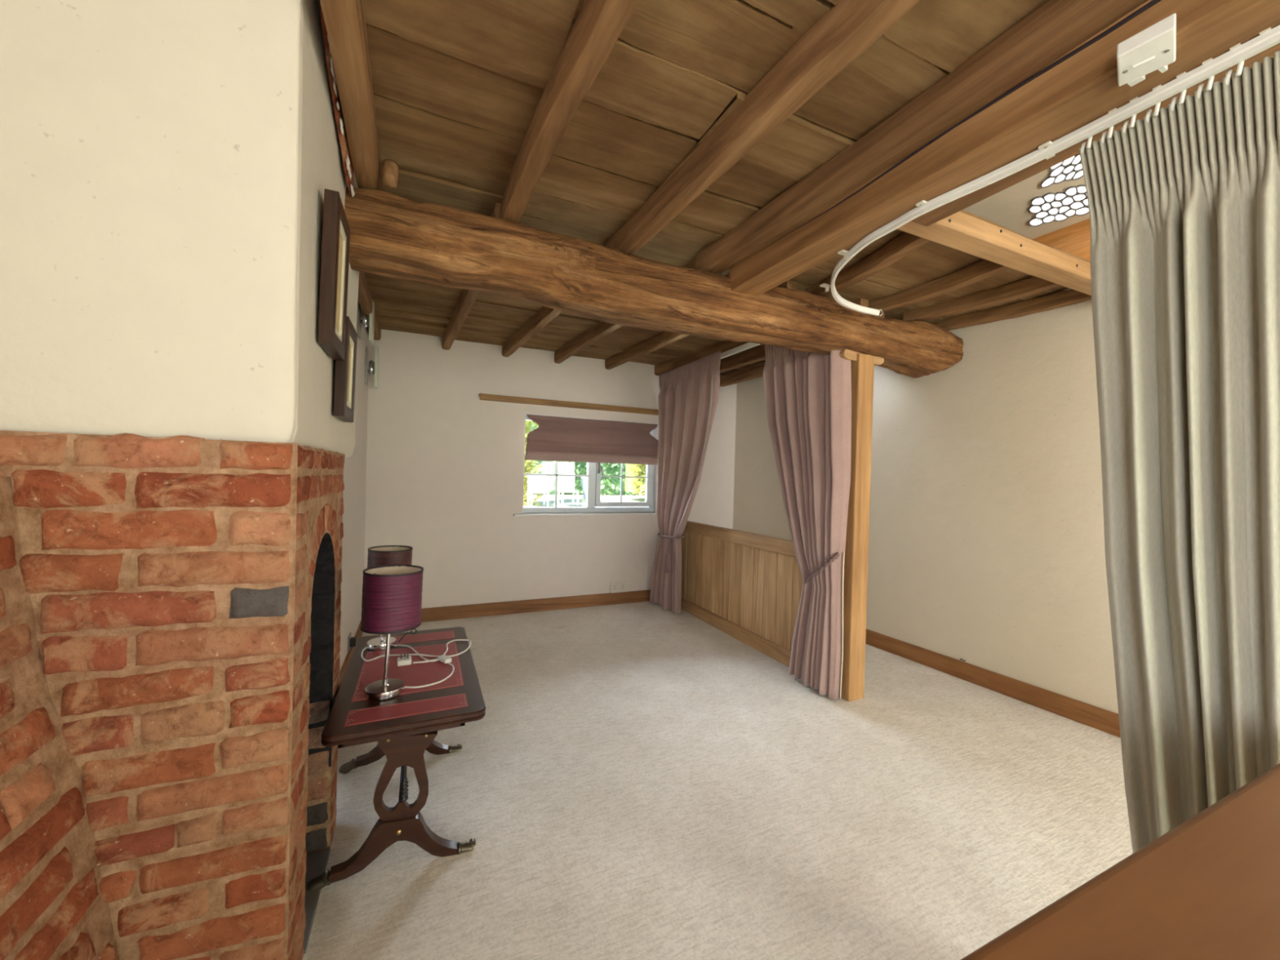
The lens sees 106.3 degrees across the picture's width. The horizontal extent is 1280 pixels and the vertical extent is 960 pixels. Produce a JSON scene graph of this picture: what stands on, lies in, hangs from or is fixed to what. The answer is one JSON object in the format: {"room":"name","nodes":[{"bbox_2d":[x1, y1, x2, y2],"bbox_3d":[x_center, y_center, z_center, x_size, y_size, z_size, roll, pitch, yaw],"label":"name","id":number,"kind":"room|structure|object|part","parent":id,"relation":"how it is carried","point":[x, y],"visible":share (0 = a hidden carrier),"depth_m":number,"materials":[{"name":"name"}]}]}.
{"room":"living room","nodes":[
{"label":"living room","id":0,"kind":"room"},
{"bbox_2d":[339,311,368,671],"bbox_3d":[-2.014,-0.104,3.011,0.310,2.750,2.210,1,1,-24],"label":"wall","id":1,"kind":"structure","parent":0,"point":[355,466],"depth_m":3.49,"materials":[{"name":"paint"}]},
{"bbox_2d":[339,622,363,685],"bbox_3d":[-1.899,1.223,3.091,0.020,0.100,2.150,1,1,-24],"label":"baseboard","id":2,"kind":"structure","parent":1,"relation":"attached to","point":[359,633],"depth_m":3.18,"materials":[{"name":"brown wood"}]},
{"bbox_2d":[347,632,356,651],"bbox_3d":[-1.979,1.111,3.302,0.045,0.100,0.100,1,1,-24],"label":"wall socket","id":3,"kind":"object","parent":1,"relation":"attached to","point":[352,642],"visible":0.94,"depth_m":3.28,"materials":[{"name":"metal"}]},
{"bbox_3d":[-1.994,1.111,3.295,0.010,0.100,0.100,1,1,-24],"label":"plate","id":4,"kind":"part","parent":3,"relation":"part of","materials":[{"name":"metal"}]},
{"bbox_2d":[356,299,374,345],"bbox_3d":[-1.954,-1.163,3.422,0.093,0.360,0.140,1,1,-24],"label":"wall light","id":5,"kind":"object","parent":1,"relation":"attached to","point":[366,320],"visible":0.56,"depth_m":3.39,"materials":[{"name":"metal"}]},
{"bbox_3d":[-1.990,-1.164,3.406,0.014,0.302,0.120,1,1,-24],"label":"plate","id":6,"kind":"part","parent":5,"relation":"part of","materials":[{"name":"metal"}]},
{"bbox_3d":[-1.956,-1.149,3.421,0.076,0.129,0.048,2,0,3],"label":"arm","id":7,"kind":"part","parent":5,"relation":"part of","materials":[{"name":"silver metal"}]},
{"bbox_3d":[-1.921,-1.163,3.437,0.020,0.360,0.140,1,1,-24],"label":"lamp shade","id":8,"kind":"part","parent":5,"relation":"part of","materials":[{"name":"clear glass"}]},
{"bbox_2d":[364,344,379,389],"bbox_3d":[-2.183,-0.921,3.911,0.088,0.340,0.140,1,1,-24],"label":"wall light","id":9,"kind":"object","parent":1,"relation":"attached to","point":[373,368],"visible":1,"depth_m":3.87,"materials":[{"name":"metal"}]},
{"bbox_3d":[-2.217,-0.922,3.895,0.014,0.286,0.120,1,1,-24],"label":"plate","id":10,"kind":"part","parent":9,"relation":"part of","materials":[{"name":"metal"}]},
{"bbox_3d":[-2.186,-0.907,3.910,0.048,0.129,0.071,2,1,36],"label":"arm","id":11,"kind":"part","parent":9,"relation":"part of","materials":[{"name":"silver metal"}]},
{"bbox_3d":[-2.152,-0.921,3.925,0.020,0.340,0.140,1,1,-24],"label":"lamp shade","id":12,"kind":"part","parent":9,"relation":"part of","materials":[{"name":"clear glass"}]},
{"bbox_2d":[364,328,737,608],"bbox_3d":[-0.662,-0.085,4.984,4.500,2.750,0.270,1,1,-24],"label":"wall","id":13,"kind":"structure","parent":0,"point":[444,474],"depth_m":4.50,"materials":[{"name":"paint"}]},
{"bbox_2d":[420,590,650,622],"bbox_3d":[-1.052,1.224,4.675,2.850,0.118,0.022,1,1,-24],"label":"baseboard","id":14,"kind":"structure","parent":13,"relation":"attached to","point":[442,613],"depth_m":4.66,"materials":[{"name":"brown wood"}]},
{"bbox_2d":[480,393,658,415],"bbox_3d":[-0.597,-0.749,4.832,1.935,0.056,0.035,1,1,-24],"label":"batten","id":15,"kind":"object","parent":13,"relation":"attached to","point":[485,397],"visible":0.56,"depth_m":4.75,"materials":[{"name":"brown wood"}]},
{"bbox_2d":[513,413,658,516],"bbox_3d":[-0.497,-0.134,4.953,1.578,0.992,0.170,1,1,-24],"label":"window","id":16,"kind":"structure","parent":13,"relation":"in","point":[593,505],"depth_m":4.99,"materials":[{"name":"white plastic"}]},
{"bbox_3d":[-0.499,0.351,4.932,1.578,0.022,0.115,1,1,-24],"label":"sill","id":17,"kind":"part","parent":16,"relation":"part of","materials":[{"name":"white plastic"}]},
{"bbox_2d":[524,414,657,465],"bbox_3d":[-0.445,-0.397,4.891,1.425,0.440,0.076,1,1,-24],"label":"blind","id":18,"kind":"object","parent":16,"relation":"attached to","point":[556,438],"visible":1,"depth_m":4.86,"materials":[{"name":"fabric"}]},
{"bbox_3d":[-0.408,-0.094,4.971,0.073,0.170,0.033,2,1,30],"label":"handle","id":19,"kind":"part","parent":16,"relation":"part of","materials":[{"name":"metal"}]},
{"bbox_2d":[609,581,626,593],"bbox_3d":[-0.227,1.127,5.049,0.184,0.114,0.016,1,1,-24],"label":"wall socket","id":20,"kind":"object","parent":13,"relation":"attached to","point":[620,586],"visible":1,"depth_m":5.04,"materials":[{"name":"beige plastic"}]},
{"bbox_2d":[302,600,1133,959],"bbox_3d":[0.638,1.385,1.552,5.300,0.060,7.650,1,1,-24],"label":"floor","id":21,"kind":"structure","parent":0,"point":[641,780],"depth_m":1.96,"materials":[{"name":"carpet"}]},
{"bbox_2d":[0,0,359,959],"bbox_3d":[-1.002,-0.156,0.465,0.951,2.950,3.242,1,1,-24],"label":"chimney breast","id":22,"kind":"object","parent":21,"relation":"on","point":[174,450],"visible":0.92,"depth_m":1.03,"materials":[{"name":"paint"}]},
{"bbox_2d":[317,188,350,360],"bbox_3d":[-0.897,-0.585,1.414,0.042,0.416,0.232,1,1,-24],"label":"picture frame","id":23,"kind":"object","parent":22,"relation":"attached to","point":[335,242],"visible":1,"depth_m":1.31,"materials":[{"name":"brown wood"}]},
{"bbox_2d":[333,315,357,422],"bbox_3d":[-1.014,-0.372,1.656,0.038,0.325,0.226,1,1,-24],"label":"picture frame","id":24,"kind":"object","parent":22,"relation":"attached to","point":[344,371],"visible":0.94,"depth_m":1.58,"materials":[{"name":"brown wood"}]},
{"bbox_2d":[344,186,963,377],"bbox_3d":[0.504,-0.924,2.619,3.686,0.348,0.321,1,1,-25],"label":"beam","id":25,"kind":"structure","parent":22,"relation":"attached to","point":[393,236],"depth_m":2.19,"materials":[{"name":"brown wood"}]},
{"bbox_2d":[319,0,383,191],"bbox_3d":[-0.073,-1.129,-0.276,0.100,0.138,4.801,1,1,-24],"label":"joist","id":26,"kind":"object","parent":25,"relation":"on","point":[344,21],"visible":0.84,"depth_m":1.34,"materials":[{"name":"brown wood"}]},
{"bbox_2d":[381,159,399,189],"bbox_3d":[-0.915,-1.118,1.759,0.056,0.090,0.056,1,1,-24],"label":"peg","id":27,"kind":"object","parent":25,"relation":"attached to","point":[390,170],"visible":1,"depth_m":1.74,"materials":[{"name":"brown wood"}]},
{"bbox_2d":[441,202,500,349],"bbox_3d":[-1.167,-1.211,3.221,0.090,0.129,2.483,1,1,-27],"label":"joist","id":28,"kind":"object","parent":25,"relation":"on","point":[467,299],"visible":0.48,"depth_m":3.37,"materials":[{"name":"brown wood"}]},
{"bbox_2d":[498,0,636,222],"bbox_3d":[0.474,-1.120,-0.027,0.115,0.153,4.803,1,1,-26],"label":"joist","id":29,"kind":"object","parent":25,"relation":"on","point":[598,24],"visible":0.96,"depth_m":1.36,"materials":[{"name":"brown wood"}]},
{"bbox_2d":[604,280,796,369],"bbox_3d":[0.275,-1.177,3.873,0.085,0.126,2.490,1,1,-29],"label":"joist","id":30,"kind":"object","parent":25,"relation":"on","point":[663,338],"visible":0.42,"depth_m":4.18,"materials":[{"name":"brown wood"}]},
{"bbox_2d":[613,0,920,254],"bbox_3d":[0.994,-1.104,0.208,0.127,0.140,4.805,1,1,-26],"label":"joist","id":31,"kind":"object","parent":25,"relation":"on","point":[847,27],"visible":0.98,"depth_m":1.40,"materials":[{"name":"brown wood"}]},
{"bbox_2d":[720,319,903,386],"bbox_3d":[1.429,-1.108,4.444,0.097,0.138,2.361,1,1,-25],"label":"joist","id":32,"kind":"object","parent":25,"relation":"on","point":[755,371],"visible":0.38,"depth_m":5.08,"materials":[{"name":"brown wood"}]},
{"bbox_2d":[696,0,1146,274],"bbox_3d":[1.406,-1.089,0.394,0.141,0.131,4.804,1,1,-26],"label":"joist","id":33,"kind":"object","parent":25,"relation":"on","point":[1056,27],"visible":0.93,"depth_m":1.43,"materials":[{"name":"brown wood"}]},
{"bbox_2d":[728,0,1279,296],"bbox_3d":[1.499,-1.013,0.366,0.163,0.200,4.671,1,1,-25],"label":"beam","id":34,"kind":"structure","parent":25,"relation":"attached to","point":[1082,89],"depth_m":1.30,"materials":[{"name":"brown wood"}]},
{"bbox_2d":[760,0,1161,251],"bbox_3d":[1.246,-1.025,0.724,0.012,0.022,3.570,1,1,-24],"label":"cable","id":35,"kind":"object","parent":34,"relation":"attached to","point":[1153,2],"visible":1,"depth_m":1.25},
{"bbox_2d":[819,25,1279,316],"bbox_3d":[1.226,-0.916,1.334,0.621,0.042,2.595,1,0,-8],"label":"track","id":36,"kind":"object","parent":34,"relation":"attached to","point":[1268,37],"visible":1,"depth_m":1.28,"materials":[{"name":"white plastic"}]},
{"bbox_2d":[1079,50,1279,853],"bbox_3d":[1.255,0.226,1.094,0.080,2.254,0.463,1,1,-29],"label":"curtain","id":37,"kind":"object","parent":36,"relation":"hanging from","point":[1184,200],"visible":0.85,"depth_m":1.09,"materials":[{"name":"fabric"}]},
{"bbox_2d":[1116,13,1176,86],"bbox_3d":[1.096,-0.921,1.041,0.139,0.035,0.089,1,1,-42],"label":"junction box","id":38,"kind":"object","parent":34,"relation":"attached to","point":[1153,48],"visible":1,"depth_m":1.02,"materials":[{"name":"white plastic"}]},
{"bbox_2d":[306,626,485,891],"bbox_3d":[-0.956,1.044,1.941,0.522,0.576,0.955,1,1,-24],"label":"coffee table","id":39,"kind":"object","parent":21,"relation":"on","point":[404,726],"visible":0.91,"depth_m":1.64,"materials":[{"name":"brown wood"}]},
{"bbox_2d":[366,545,413,650],"bbox_3d":[-1.137,0.528,2.174,0.184,0.443,0.180,1,1,-24],"label":"table lamp","id":40,"kind":"object","parent":39,"relation":"on","point":[383,555],"visible":0.44,"depth_m":2.12,"materials":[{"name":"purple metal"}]},
{"bbox_3d":[-1.134,0.424,2.173,0.182,0.229,0.180,1,1,-24],"label":"lamp shade","id":41,"kind":"part","parent":40,"relation":"part of","materials":[{"name":"fabric"}]},
{"bbox_3d":[-1.129,0.312,2.173,0.180,0.011,0.180,1,1,-24],"label":"trim","id":42,"kind":"part","parent":40,"relation":"part of","materials":[{"name":"fabric"}]},
{"bbox_2d":[360,564,423,700],"bbox_3d":[-0.890,0.539,1.723,0.197,0.441,0.193,1,1,-24],"label":"table lamp","id":43,"kind":"object","parent":39,"relation":"on","point":[392,596],"visible":1,"depth_m":1.66,"materials":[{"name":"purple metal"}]},
{"bbox_3d":[-0.898,0.589,1.720,0.036,0.299,0.036,1,1,-24],"label":"stem","id":44,"kind":"part","parent":43,"relation":"part of","materials":[{"name":"silver metal"}]},
{"bbox_3d":[-0.891,0.519,1.722,0.193,0.011,0.193,1,1,-24],"label":"trim","id":45,"kind":"part","parent":43,"relation":"part of","materials":[{"name":"fabric"}]},
{"bbox_3d":[-0.887,0.422,1.722,0.194,0.200,0.193,1,1,-24],"label":"lamp shade","id":46,"kind":"part","parent":43,"relation":"part of","materials":[{"name":"fabric"}]},
{"bbox_3d":[-0.883,0.325,1.722,0.193,0.011,0.193,1,1,-24],"label":"trim","id":47,"kind":"part","parent":43,"relation":"part of","materials":[{"name":"fabric"}]},
{"bbox_3d":[-0.825,1.233,1.628,0.384,0.185,0.044,1,1,-24],"label":"splayed leg","id":48,"kind":"part","parent":39,"relation":"part of","materials":[{"name":"brown wood"}]},
{"bbox_3d":[-1.097,1.221,2.229,0.384,0.185,0.044,1,1,-24],"label":"splayed leg","id":49,"kind":"part","parent":39,"relation":"part of","materials":[{"name":"brown wood"}]},
{"bbox_3d":[-0.772,0.766,1.607,0.364,0.002,0.105,1,1,-24],"label":"leather panel","id":50,"kind":"part","parent":39,"relation":"part of","materials":[{"name":"red leather"}]},
{"bbox_3d":[-0.924,0.759,1.942,0.364,0.002,0.490,1,1,-24],"label":"leather panel","id":51,"kind":"part","parent":39,"relation":"part of","materials":[{"name":"red leather"}]},
{"bbox_3d":[-1.075,0.752,2.276,0.364,0.002,0.115,1,1,-24],"label":"leather panel","id":52,"kind":"part","parent":39,"relation":"part of","materials":[{"name":"red leather"}]},
{"bbox_2d":[360,628,471,662],"bbox_3d":[-0.991,0.734,2.145,0.450,0.043,0.314,1,0,-5],"label":"cable","id":53,"kind":"object","parent":39,"relation":"on","point":[411,632],"visible":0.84,"depth_m":2.07,"materials":[{"name":"white plastic"}]},
{"bbox_2d":[397,652,454,688],"bbox_3d":[-0.849,0.740,1.901,0.212,0.041,0.291,1,1,-24],"label":"cable","id":54,"kind":"object","parent":39,"relation":"on","point":[402,660],"visible":1,"depth_m":1.97,"materials":[{"name":"white plastic"}]},
{"bbox_2d":[437,654,451,663],"bbox_3d":[-0.818,0.750,2.011,0.062,0.018,0.030,2,1,39],"label":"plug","id":55,"kind":"object","parent":54,"relation":"attached to","point":[444,659],"depth_m":2.00,"materials":[{"name":"white plastic"}]},
{"bbox_2d":[680,520,803,666],"bbox_3d":[0.788,0.883,4.176,0.065,0.905,2.414,1,1,-24],"label":"wood paneling","id":56,"kind":"structure","parent":21,"relation":"on","point":[748,586],"depth_m":3.97,"materials":[{"name":"brown wood"}]},
{"bbox_3d":[0.776,1.278,4.178,0.052,0.115,2.414,1,1,-24],"label":"rail","id":57,"kind":"part","parent":56,"relation":"part of","materials":[{"name":"brown wood"}]},
{"bbox_3d":[0.799,0.484,4.172,0.065,0.105,2.414,1,1,-24],"label":"rail","id":58,"kind":"part","parent":56,"relation":"part of","materials":[{"name":"brown wood"}]},
{"bbox_2d":[839,349,884,701],"bbox_3d":[1.343,0.281,3.017,0.346,2.160,0.130,1,1,-24],"label":"post","id":59,"kind":"object","parent":21,"relation":"on","point":[862,366],"visible":0.77,"depth_m":2.96,"materials":[{"name":"brown wood"}]},
{"bbox_2d":[804,551,839,583],"bbox_3d":[1.177,0.554,3.041,0.174,0.249,0.269,1,1,-24],"label":"tieback","id":60,"kind":"object","parent":59,"relation":"attached to","point":[837,555],"visible":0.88,"depth_m":2.96,"materials":[{"name":"fabric"}]},
{"bbox_2d":[960,763,1279,959],"bbox_3d":[0.725,0.917,0.317,1.380,0.900,0.627,1,1,-24],"label":"balustrade","id":61,"kind":"object","parent":21,"relation":"on","point":[1207,887],"visible":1,"depth_m":0.52,"materials":[{"name":"brown wood"}]},
{"bbox_2d":[363,0,1090,375],"bbox_3d":[1.001,-1.180,1.462,3.860,0.093,7.482,1,1,-24],"label":"ceiling","id":62,"kind":"structure","parent":0,"point":[460,85],"depth_m":1.59,"materials":[{"name":"brown wood"}]},
{"bbox_2d":[357,271,381,340],"bbox_3d":[-1.728,-1.221,2.959,0.079,0.128,2.460,1,1,-25],"label":"joist","id":63,"kind":"object","parent":62,"relation":"attached to","point":[365,300],"visible":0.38,"depth_m":3.19,"materials":[{"name":"brown wood"}]},
{"bbox_2d":[502,234,615,356],"bbox_3d":[-0.669,-1.198,3.446,0.088,0.128,2.487,1,1,-29],"label":"joist","id":64,"kind":"object","parent":62,"relation":"attached to","point":[545,315],"visible":0.4,"depth_m":3.72,"materials":[{"name":"brown wood"}]},
{"bbox_2d":[554,259,696,363],"bbox_3d":[-0.220,-1.189,3.649,0.086,0.126,2.488,1,1,-29],"label":"joist","id":65,"kind":"object","parent":62,"relation":"attached to","point":[602,329],"visible":0.41,"depth_m":4.00,"materials":[{"name":"brown wood"}]},
{"bbox_2d":[654,297,868,375],"bbox_3d":[0.805,-1.166,4.113,0.081,0.127,2.493,1,1,-30],"label":"joist","id":66,"kind":"object","parent":62,"relation":"attached to","point":[673,363],"visible":0.24,"depth_m":4.48,"materials":[{"name":"brown wood"}]},
{"bbox_2d":[649,351,720,614],"bbox_3d":[0.414,0.104,4.602,0.112,2.413,1.162,1,1,-25],"label":"curtain","id":67,"kind":"object","parent":66,"relation":"hanging from","point":[688,396],"visible":0.99,"depth_m":4.66,"materials":[{"name":"fabric"}]},
{"bbox_2d":[657,533,684,573],"bbox_3d":[0.306,0.705,4.780,0.219,0.358,0.436,1,0,-10],"label":"tieback","id":68,"kind":"object","parent":67,"relation":"attached to","point":[668,568],"visible":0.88,"depth_m":4.58,"materials":[{"name":"fabric"}]},
{"bbox_3d":[0.309,0.548,4.783,0.197,0.045,0.440,1,1,-24],"label":"cord","id":69,"kind":"part","parent":68,"relation":"part of","materials":[{"name":"fabric"}]},
{"bbox_2d":[720,342,759,359],"bbox_3d":[0.754,-1.081,4.100,0.025,0.043,2.390,1,1,-25],"label":"track","id":70,"kind":"object","parent":66,"relation":"attached to","point":[748,345],"visible":0.11,"depth_m":3.95,"materials":[{"name":"white plastic"}]},
{"bbox_2d":[763,344,851,699],"bbox_3d":[1.091,0.153,3.269,0.158,2.373,0.796,1,1,-21],"label":"curtain","id":71,"kind":"object","parent":70,"relation":"hanging from","point":[808,394],"visible":0.91,"depth_m":3.08,"materials":[{"name":"fabric"}]},
{"bbox_2d":[720,311,884,373],"bbox_3d":[1.082,-1.133,4.285,0.115,0.140,2.365,1,1,-26],"label":"joist","id":72,"kind":"object","parent":62,"relation":"attached to","point":[756,354],"visible":0.21,"depth_m":4.42,"materials":[{"name":"brown wood"}]},
{"bbox_2d":[805,231,929,296],"bbox_3d":[1.170,-1.111,2.471,0.097,0.105,0.938,1,1,-16],"label":"joist","id":73,"kind":"object","parent":62,"relation":"attached to","point":[904,243],"visible":0.68,"depth_m":2.40,"materials":[{"name":"brown wood"}]},
{"bbox_2d":[868,259,1013,315],"bbox_3d":[1.679,-1.094,2.704,0.091,0.106,0.918,1,1,-23],"label":"joist","id":74,"kind":"object","parent":62,"relation":"attached to","point":[984,269],"visible":0.73,"depth_m":2.66,"materials":[{"name":"brown wood"}]},
{"bbox_2d":[903,276,1062,320],"bbox_3d":[2.051,-1.085,2.873,0.090,0.104,0.925,1,1,-29],"label":"joist","id":75,"kind":"object","parent":62,"relation":"attached to","point":[1033,286],"visible":0.72,"depth_m":2.85,"materials":[{"name":"brown wood"}]},
{"bbox_2d":[937,288,1091,330],"bbox_3d":[2.376,-1.083,3.021,0.098,0.102,0.927,1,1,-30],"label":"joist","id":76,"kind":"object","parent":62,"relation":"attached to","point":[1068,296],"visible":0.72,"depth_m":3.00,"materials":[{"name":"brown wood"}]},
{"bbox_2d":[911,43,1279,226],"bbox_3d":[1.826,-1.079,0.046,0.120,0.325,3.820,1,1,-24],"label":"ceiling beam","id":77,"kind":"structure","parent":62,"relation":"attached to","point":[940,213],"depth_m":1.45,"materials":[{"name":"brown wood"}]},
{"bbox_2d":[733,298,1118,714],"bbox_3d":[2.857,0.085,2.501,0.631,2.640,7.600,1,1,-24],"label":"wall","id":78,"kind":"structure","parent":0,"point":[987,548],"depth_m":3.19,"materials":[{"name":"beige paint"}]},
{"bbox_2d":[865,628,1120,737],"bbox_3d":[2.359,1.328,3.114,0.032,0.118,5.688,1,1,-27],"label":"baseboard","id":79,"kind":"structure","parent":78,"relation":"attached to","point":[1101,719],"depth_m":3.09,"materials":[{"name":"brown wood"}]},
{"bbox_2d":[896,211,1091,295],"bbox_3d":[1.821,-1.010,2.202,1.890,0.080,0.109,1,1,-24],"label":"beam","id":80,"kind":"structure","parent":78,"relation":"attached to","point":[960,231],"depth_m":2.06,"materials":[{"name":"brown wood"}]},
{"bbox_2d":[963,167,1089,239],"bbox_3d":[2.659,-1.524,0.935,2.350,0.060,5.370,1,1,-24],"label":"ceiling","id":81,"kind":"structure","parent":0,"point":[1009,208],"depth_m":2.69,"materials":[{"name":"beige paint"}]},
{"bbox_2d":[1029,184,1088,226],"bbox_3d":[2.417,-1.509,2.573,0.513,0.010,0.385,2,1,39],"label":"recessed light","id":82,"kind":"object","parent":81,"relation":"in","point":[1070,197],"visible":0.52,"depth_m":2.65,"materials":[{"name":"white"}]},
{"bbox_2d":[1040,153,1083,188],"bbox_3d":[2.163,-1.513,2.278,0.387,0.010,0.258,2,1,36],"label":"recessed light","id":83,"kind":"object","parent":81,"relation":"in","point":[1063,171],"visible":0.29,"depth_m":2.37,"materials":[{"name":"white"}]},
{"bbox_2d":[1031,218,1090,261],"bbox_3d":[3.461,-1.343,1.378,0.516,0.267,5.110,1,1,-24],"label":"wall","id":84,"kind":"structure","parent":0,"point":[1074,239],"depth_m":2.84,"materials":[{"name":"orange wood"}]},
{"label":"outside","id":85,"kind":"structure","parent":0,"visible":0},
{"bbox_2d":[523,493,644,506],"bbox_3d":[-3.695,0.740,20.254,60.000,0.720,30.000,1,1,-24],"label":"lawn","id":86,"kind":"structure","parent":85,"point":[567,499],"depth_m":18.79,"materials":[{"name":"white"}]},
{"bbox_2d":[523,420,543,506],"bbox_3d":[-3.712,-1.112,15.657,1.139,4.070,1.513,1,1,-24],"label":"shrub","id":87,"kind":"object","parent":86,"relation":"on","point":[527,466],"visible":0.16,"depth_m":15.63,"materials":[{"name":"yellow plant"}]},
{"bbox_2d":[527,475,549,506],"bbox_3d":[-3.187,0.297,15.030,0.560,1.000,0.560,1,1,-24],"label":"garden chair","id":88,"kind":"object","parent":86,"relation":"on","point":[535,484],"visible":0.94,"depth_m":15.18,"materials":[{"name":"white plastic"}]},
{"bbox_3d":[-3.532,0.587,15.160,0.050,0.400,0.050,1,1,-24],"label":"leg","id":89,"kind":"part","parent":88,"relation":"part of","materials":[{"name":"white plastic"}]},
{"bbox_3d":[-3.322,0.597,14.695,0.050,0.400,0.050,1,1,-24],"label":"leg","id":90,"kind":"part","parent":88,"relation":"part of","materials":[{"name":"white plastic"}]},
{"bbox_3d":[-3.283,0.063,15.256,0.560,0.540,0.060,1,1,-24],"label":"backrest","id":91,"kind":"part","parent":88,"relation":"part of","materials":[{"name":"white plastic"}]},
{"bbox_3d":[-3.188,0.367,15.031,0.560,0.060,0.560,1,1,-24],"label":"seat","id":92,"kind":"part","parent":88,"relation":"part of","materials":[{"name":"white plastic"}]},
{"bbox_3d":[-3.067,0.598,15.370,0.050,0.400,0.050,1,1,-24],"label":"leg","id":93,"kind":"part","parent":88,"relation":"part of","materials":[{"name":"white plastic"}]},
{"bbox_3d":[-2.857,0.607,14.906,0.050,0.400,0.050,1,1,-24],"label":"leg","id":94,"kind":"part","parent":88,"relation":"part of","materials":[{"name":"white plastic"}]},
{"bbox_2d":[557,473,578,505],"bbox_3d":[-2.353,0.304,15.736,0.560,1.000,0.560,1,1,-24],"label":"garden chair","id":95,"kind":"object","parent":86,"relation":"on","point":[565,484],"visible":0.98,"depth_m":15.88,"materials":[{"name":"white plastic"}]},
{"bbox_3d":[-2.489,0.603,15.401,0.050,0.400,0.050,1,1,-24],"label":"leg","id":96,"kind":"part","parent":95,"relation":"part of","materials":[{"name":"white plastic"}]},
{"bbox_3d":[-2.450,0.069,15.962,0.560,0.540,0.060,1,1,-24],"label":"backrest","id":97,"kind":"part","parent":95,"relation":"part of","materials":[{"name":"white plastic"}]},
{"bbox_3d":[-2.355,0.374,15.737,0.560,0.060,0.560,1,1,-24],"label":"seat","id":98,"kind":"part","parent":95,"relation":"part of","materials":[{"name":"white plastic"}]},
{"bbox_3d":[-2.024,0.614,15.612,0.050,0.400,0.050,1,1,-24],"label":"leg","id":99,"kind":"part","parent":95,"relation":"part of","materials":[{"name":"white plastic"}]},
{"bbox_2d":[580,476,586,498],"bbox_3d":[-1.915,0.288,17.800,0.600,0.820,0.600,1,1,-24],"label":"urn","id":100,"kind":"object","parent":86,"relation":"on","point":[584,479],"visible":0.3,"depth_m":17.61,"materials":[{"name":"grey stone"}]},
{"bbox_2d":[530,422,639,495],"bbox_3d":[-0.382,-0.876,22.675,22.229,3.318,2.549,1,1,-24],"label":"hedge","id":101,"kind":"object","parent":86,"relation":"on","point":[611,486],"visible":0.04,"depth_m":21.00,"materials":[{"name":"green plant"}]},
{"bbox_2d":[625,463,645,496],"bbox_3d":[0.501,-1.226,18.975,2.341,3.715,1.976,1,1,-24],"label":"shrub","id":102,"kind":"object","parent":86,"relation":"on","point":[634,485],"visible":0.09,"depth_m":18.31,"materials":[{"name":"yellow plant"}]}
]}

